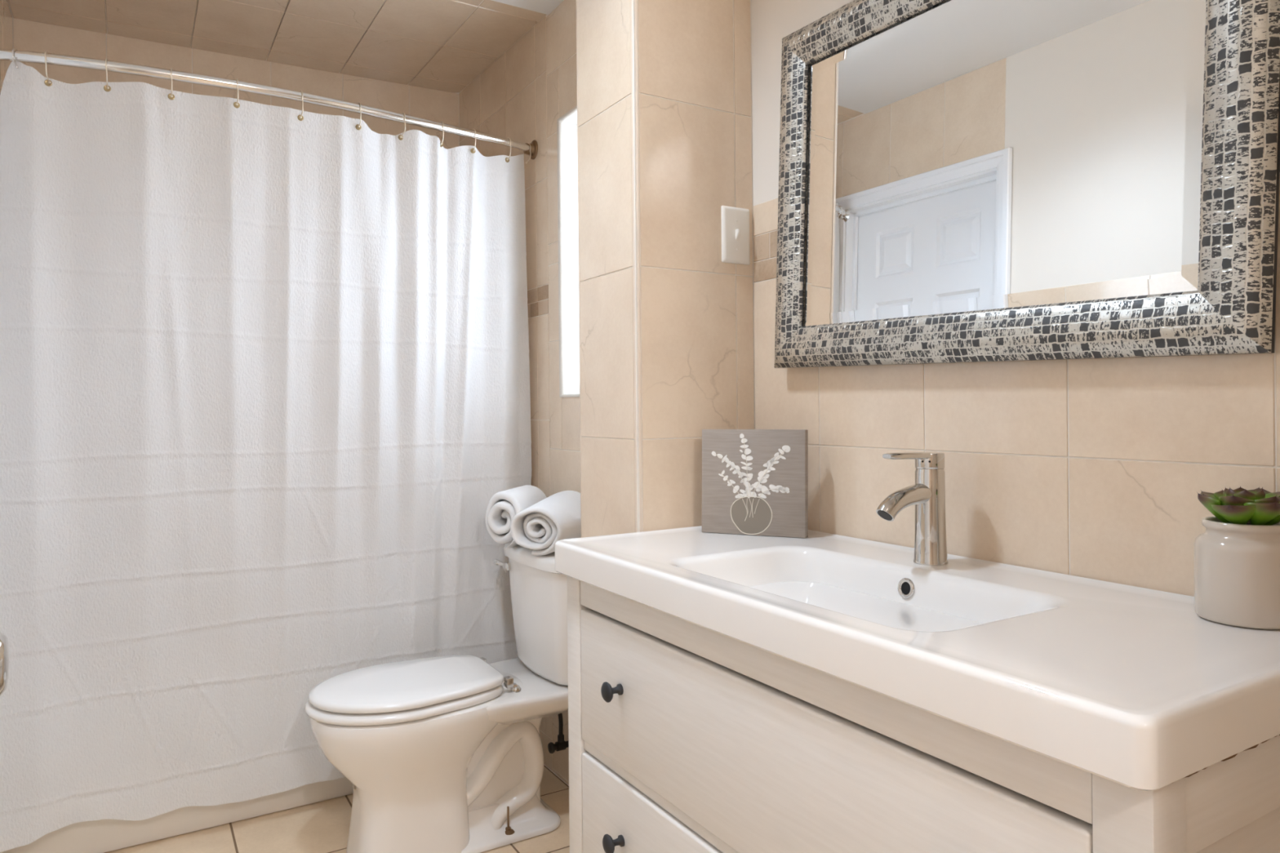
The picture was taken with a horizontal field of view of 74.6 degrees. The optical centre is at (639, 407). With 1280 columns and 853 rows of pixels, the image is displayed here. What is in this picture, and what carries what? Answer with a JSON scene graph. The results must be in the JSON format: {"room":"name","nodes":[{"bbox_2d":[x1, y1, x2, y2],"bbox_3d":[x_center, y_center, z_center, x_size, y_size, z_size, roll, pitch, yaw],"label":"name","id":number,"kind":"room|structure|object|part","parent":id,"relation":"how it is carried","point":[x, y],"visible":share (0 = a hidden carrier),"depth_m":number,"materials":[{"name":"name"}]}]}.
{"room":"bathroom","nodes":[
{"label":"bathroom","id":0,"kind":"room"},
{"bbox_2d":[0,0,13,93],"bbox_3d":[-1.143,-0.054,1.203,0.101,2.415,3.320,-1,0,-31],"label":"wall","id":1,"kind":"structure","parent":0,"point":[6,16],"depth_m":2.41,"materials":[{"name":"beige tile"}]},
{"bbox_2d":[0,49,537,159],"bbox_3d":[-0.916,-0.818,2.271,1.411,0.060,0.164,-1,0,-31],"label":"shower rod","id":2,"kind":"object","parent":1,"relation":"attached to","point":[37,57],"visible":0.98,"depth_m":2.13,"materials":[{"name":"silver metal"}]},
{"bbox_2d":[11,48,18,68],"bbox_3d":[-1.441,-0.808,1.940,0.006,0.043,0.032,-1,0,-11],"label":"curtain hook","id":3,"kind":"object","parent":2,"relation":"hanging from","point":[13,49],"visible":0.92,"depth_m":1.93,"materials":[{"name":"silver metal"}]},
{"bbox_2d":[44,51,51,84],"bbox_3d":[-1.380,-0.795,1.957,0.006,0.070,0.033,-1,0,-18],"label":"curtain hook","id":4,"kind":"object","parent":2,"relation":"hanging from","point":[49,82],"visible":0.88,"depth_m":1.95,"materials":[{"name":"silver metal"}]},
{"bbox_2d":[0,61,531,852],"bbox_3d":[-0.907,0.118,2.271,1.376,1.860,0.136,-1,0,-31],"label":"shower curtain","id":5,"kind":"object","parent":4,"relation":"hanging from","point":[264,393],"visible":0.9,"depth_m":2.18,"materials":[{"name":"white fabric"}]},
{"bbox_2d":[105,58,109,88],"bbox_3d":[-1.269,-0.797,2.000,0.006,0.068,0.032,-1,0,-24],"label":"curtain hook","id":6,"kind":"object","parent":2,"relation":"hanging from","point":[106,60],"visible":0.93,"depth_m":1.99,"materials":[{"name":"silver metal"}]},
{"bbox_2d":[170,67,173,97],"bbox_3d":[-1.149,-0.798,2.059,0.006,0.068,0.032,-1,0,-27],"label":"curtain hook","id":7,"kind":"object","parent":2,"relation":"hanging from","point":[171,95],"visible":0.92,"depth_m":2.05,"materials":[{"name":"silver metal"}]},
{"bbox_2d":[235,78,238,105],"bbox_3d":[-1.021,-0.801,2.127,0.006,0.066,0.032,-1,0,-31],"label":"curtain hook","id":8,"kind":"object","parent":2,"relation":"hanging from","point":[237,104],"visible":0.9,"depth_m":2.12,"materials":[{"name":"silver metal"}]},
{"bbox_2d":[299,90,303,118],"bbox_3d":[-0.891,-0.799,2.210,0.006,0.071,0.032,-1,0,-35],"label":"curtain hook","id":9,"kind":"object","parent":2,"relation":"hanging from","point":[300,117],"visible":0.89,"depth_m":2.20,"materials":[{"name":"silver metal"}]},
{"bbox_2d":[357,102,361,127],"bbox_3d":[-0.770,-0.802,2.300,0.006,0.068,0.032,-1,0,-38],"label":"curtain hook","id":10,"kind":"object","parent":2,"relation":"hanging from","point":[358,126],"visible":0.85,"depth_m":2.29,"materials":[{"name":"silver metal"}]},
{"bbox_2d":[399,112,405,137],"bbox_3d":[-0.673,-0.803,2.381,0.006,0.067,0.036,-1,0,-39],"label":"curtain hook","id":11,"kind":"object","parent":2,"relation":"hanging from","point":[400,136],"visible":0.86,"depth_m":2.37,"materials":[{"name":"silver metal"}]},
{"bbox_2d":[440,120,444,144],"bbox_3d":[-0.581,-0.803,2.453,0.006,0.069,0.032,-1,0,-40],"label":"curtain hook","id":12,"kind":"object","parent":2,"relation":"hanging from","point":[441,121],"visible":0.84,"depth_m":2.44,"materials":[{"name":"silver metal"}]},
{"bbox_2d":[471,128,475,151],"bbox_3d":[-0.501,-0.804,2.523,0.006,0.068,0.032,-1,0,-42],"label":"curtain hook","id":13,"kind":"object","parent":2,"relation":"hanging from","point":[473,149],"visible":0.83,"depth_m":2.51,"materials":[{"name":"silver metal"}]},
{"bbox_2d":[506,137,511,160],"bbox_3d":[-0.410,-0.804,2.604,0.006,0.071,0.032,-1,0,-45],"label":"curtain hook","id":14,"kind":"object","parent":2,"relation":"hanging from","point":[507,137],"visible":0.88,"depth_m":2.60,"materials":[{"name":"silver metal"}]},
{"bbox_2d":[13,17,459,148],"bbox_3d":[-1.328,-0.052,2.972,1.608,2.415,0.101,-1,0,-31],"label":"wall","id":15,"kind":"structure","parent":0,"point":[437,105],"depth_m":2.88,"materials":[{"name":"beige tile"}]},
{"bbox_2d":[7,0,563,93],"bbox_3d":[-0.436,-1.265,0.725,2.421,0.125,4.880,-1,0,-31],"label":"ceiling","id":16,"kind":"structure","parent":0,"point":[441,45],"depth_m":2.67,"materials":[{"name":"beige tile"}]},
{"bbox_2d":[104,765,569,852],"bbox_3d":[-0.423,1.159,0.720,2.401,0.057,4.880,-1,0,-31],"label":"floor","id":17,"kind":"structure","parent":0,"point":[323,826],"depth_m":2.23,"materials":[{"name":"brown tile"}]},
{"bbox_2d":[0,777,353,852],"bbox_3d":[-1.126,0.884,2.650,1.404,0.500,0.644,-1,0,-31],"label":"bathtub","id":18,"kind":"object","parent":17,"relation":"on","point":[101,836],"visible":0.02,"depth_m":2.21,"materials":[{"name":"white ceramic"}]},
{"bbox_2d":[304,541,568,852],"bbox_3d":[-0.491,0.762,2.216,0.736,0.732,0.442,-1,0,-31],"label":"toilet","id":19,"kind":"object","parent":17,"relation":"on","point":[441,754],"visible":0.91,"depth_m":2.11,"materials":[{"name":"white ceramic"}]},
{"bbox_3d":[-0.604,0.731,2.148,0.473,0.022,0.366,-1,0,-31],"label":"seat","id":20,"kind":"part","parent":19,"relation":"part of","materials":[{"name":"white plastic"}]},
{"bbox_3d":[-0.600,0.703,2.151,0.467,0.022,0.354,-1,0,-31],"label":"lid","id":21,"kind":"part","parent":19,"relation":"part of","materials":[{"name":"white plastic"}]},
{"bbox_3d":[-0.564,0.935,2.171,0.539,0.386,0.362,-1,0,-31],"label":"bowl","id":22,"kind":"part","parent":19,"relation":"part of","materials":[{"name":"white ceramic"}]},
{"bbox_3d":[-0.393,0.463,2.464,0.066,0.037,0.040,-1,0,39],"label":"flush lever","id":23,"kind":"part","parent":19,"relation":"part of","materials":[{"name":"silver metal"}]},
{"bbox_2d":[484,484,546,548],"bbox_3d":[-0.360,0.313,2.443,0.134,0.161,0.191,-1,0,21],"label":"rolled towel","id":24,"kind":"object","parent":19,"relation":"on","point":[503,506],"visible":0.59,"depth_m":2.38,"materials":[{"name":"white fabric"}]},
{"bbox_3d":[-0.254,0.413,2.361,0.175,0.038,0.442,-1,0,-31],"label":"tank lid","id":25,"kind":"part","parent":19,"relation":"part of","materials":[{"name":"white ceramic"}]},
{"bbox_3d":[-0.247,0.586,2.364,0.163,0.307,0.420,-1,0,-31],"label":"tank","id":26,"kind":"part","parent":19,"relation":"part of","materials":[{"name":"white ceramic"}]},
{"bbox_2d":[510,490,581,555],"bbox_3d":[-0.238,0.314,2.304,0.182,0.157,0.214,-1,0,21],"label":"rolled towel","id":27,"kind":"object","parent":19,"relation":"on","point":[539,526],"visible":0.91,"depth_m":2.23,"materials":[{"name":"white fabric"}]},
{"bbox_2d":[567,576,1279,852],"bbox_3d":[0.308,0.704,1.165,0.470,0.833,1.003,-1,0,-31],"label":"vanity cabinet","id":28,"kind":"object","parent":17,"relation":"on","point":[684,736],"visible":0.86,"depth_m":0.97,"materials":[{"name":"white wood"}]},
{"bbox_3d":[-0.093,0.708,1.481,0.048,0.832,0.048,-1,0,-31],"label":"corner post","id":29,"kind":"part","parent":28,"relation":"part of","materials":[{"name":"white wood"}]},
{"bbox_3d":[-0.043,0.445,1.319,0.031,0.031,0.031,-1,0,-31],"label":"knob","id":30,"kind":"part","parent":28,"relation":"part of","materials":[{"name":"black metal"}]},
{"bbox_3d":[-0.041,0.684,1.319,0.031,0.031,0.031,-1,0,-31],"label":"knob","id":31,"kind":"part","parent":28,"relation":"part of","materials":[{"name":"black metal"}]},
{"bbox_3d":[0.141,0.706,1.066,0.020,0.229,0.900,-1,0,-31],"label":"drawer","id":32,"kind":"part","parent":28,"relation":"part of","materials":[{"name":"white wood"}]},
{"bbox_3d":[0.144,0.579,1.069,0.018,0.017,0.903,-1,0,-31],"label":"rail","id":33,"kind":"part","parent":28,"relation":"part of","materials":[{"name":"white wood"}]},
{"bbox_3d":[0.139,0.314,1.067,0.020,0.048,0.903,-1,0,-31],"label":"rail","id":34,"kind":"part","parent":28,"relation":"part of","materials":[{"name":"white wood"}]},
{"bbox_3d":[0.139,0.457,1.066,0.020,0.224,0.900,-1,0,-31],"label":"drawer","id":35,"kind":"part","parent":28,"relation":"part of","materials":[{"name":"white wood"}]},
{"bbox_2d":[555,525,1279,791],"bbox_3d":[0.307,0.298,1.177,0.462,0.133,1.028,-1,0,-31],"label":"washbasin","id":36,"kind":"object","parent":28,"relation":"in","point":[1128,686],"visible":0.94,"depth_m":0.88,"materials":[{"name":"white ceramic"}]},
{"bbox_2d":[702,429,808,537],"bbox_3d":[0.212,0.138,1.568,0.200,0.196,0.028,-1,0,25],"label":"print","id":37,"kind":"object","parent":36,"relation":"on","point":[755,482],"visible":1,"depth_m":1.56,"materials":[{"name":"grey wood"}]},
{"bbox_2d":[875,452,948,565],"bbox_3d":[0.403,0.150,1.249,0.133,0.169,0.050,-1,0,-31],"label":"faucet","id":38,"kind":"object","parent":36,"relation":"on","point":[927,494],"visible":1,"depth_m":1.25,"materials":[{"name":"silver metal"}]},
{"bbox_3d":[0.391,0.139,1.241,0.104,0.053,0.032,-1,0,-31],"label":"spout","id":39,"kind":"part","parent":38,"relation":"part of","materials":[{"name":"silver metal"}]},
{"bbox_3d":[0.408,0.079,1.252,0.113,0.027,0.043,-1,0,-31],"label":"lever","id":40,"kind":"part","parent":38,"relation":"part of","materials":[{"name":"silver metal"}]},
{"bbox_2d":[1193,485,1279,629],"bbox_3d":[0.663,0.159,0.920,0.097,0.146,0.095,-1,0,-31],"label":"potted succulent","id":41,"kind":"object","parent":36,"relation":"on","point":[1237,557],"visible":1,"depth_m":0.89,"materials":[{"name":"white ceramic"}]},
{"bbox_3d":[0.398,0.703,0.665,0.048,0.832,0.048,-1,0,-31],"label":"corner post","id":42,"kind":"part","parent":28,"relation":"part of","materials":[{"name":"white wood"}]},
{"bbox_3d":[0.570,0.567,0.757,0.350,0.562,0.022,-1,0,-31],"label":"panel","id":43,"kind":"part","parent":28,"relation":"part of","materials":[{"name":"white wood"}]},
{"bbox_2d":[576,0,755,537],"bbox_3d":[0.053,-0.065,1.770,0.285,2.415,0.242,-1,0,-31],"label":"wall","id":44,"kind":"structure","parent":0,"point":[666,326],"depth_m":1.66,"materials":[{"name":"beige tile"}]},
{"bbox_2d":[720,205,750,264],"bbox_3d":[0.199,-0.352,1.708,0.070,0.114,0.016,-1,0,-31],"label":"light switch","id":45,"kind":"object","parent":44,"relation":"attached to","point":[735,220],"visible":1,"depth_m":1.71,"materials":[{"name":"white plastic"}]},
{"bbox_2d":[458,0,1279,786],"bbox_3d":[0.158,-0.066,1.987,0.121,2.415,3.320,-1,0,-31],"label":"wall","id":46,"kind":"structure","parent":0,"point":[1095,468],"depth_m":1.32,"materials":[{"name":"beige tile"}]},
{"bbox_2d":[547,712,568,754],"bbox_3d":[-0.225,0.869,2.431,0.088,0.256,0.049,-1,0,-31],"label":"shutoff valve","id":47,"kind":"object","parent":46,"relation":"attached to","point":[561,744],"visible":0.61,"depth_m":2.42,"materials":[{"name":"grey metal"}]},
{"bbox_3d":[-0.255,0.976,2.410,0.013,0.032,0.032,-1,0,-31],"label":"handle","id":48,"kind":"part","parent":47,"relation":"part of","materials":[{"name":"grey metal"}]},
{"bbox_2d":[556,106,579,397],"bbox_3d":[-0.093,-0.451,2.284,0.010,0.837,0.576,-1,0,-31],"label":"trim","id":49,"kind":"structure","parent":46,"relation":"attached to","point":[574,110],"depth_m":2.52,"materials":[{"name":"white tile"}]},
{"bbox_2d":[774,0,1279,368],"bbox_3d":[0.485,-0.389,1.278,0.040,0.661,0.848,-1,0,-32],"label":"wall mirror","id":50,"kind":"object","parent":46,"relation":"attached to","point":[960,180],"visible":1,"depth_m":1.18,"materials":[{"name":"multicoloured mirror"}]},
{"bbox_3d":[0.328,-0.067,0.223,1.608,2.415,0.117,-1,0,-31],"label":"wall","id":51,"kind":"structure","parent":0,"visible":0},
{"bbox_2d":[0,631,8,696],"bbox_3d":[-0.362,0.115,0.354,0.088,2.000,0.762,-1,0,-31],"label":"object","id":52,"kind":"structure","parent":51,"relation":"in","point":[4,646],"depth_m":0.64,"materials":[{"name":"white paint"}]}
]}

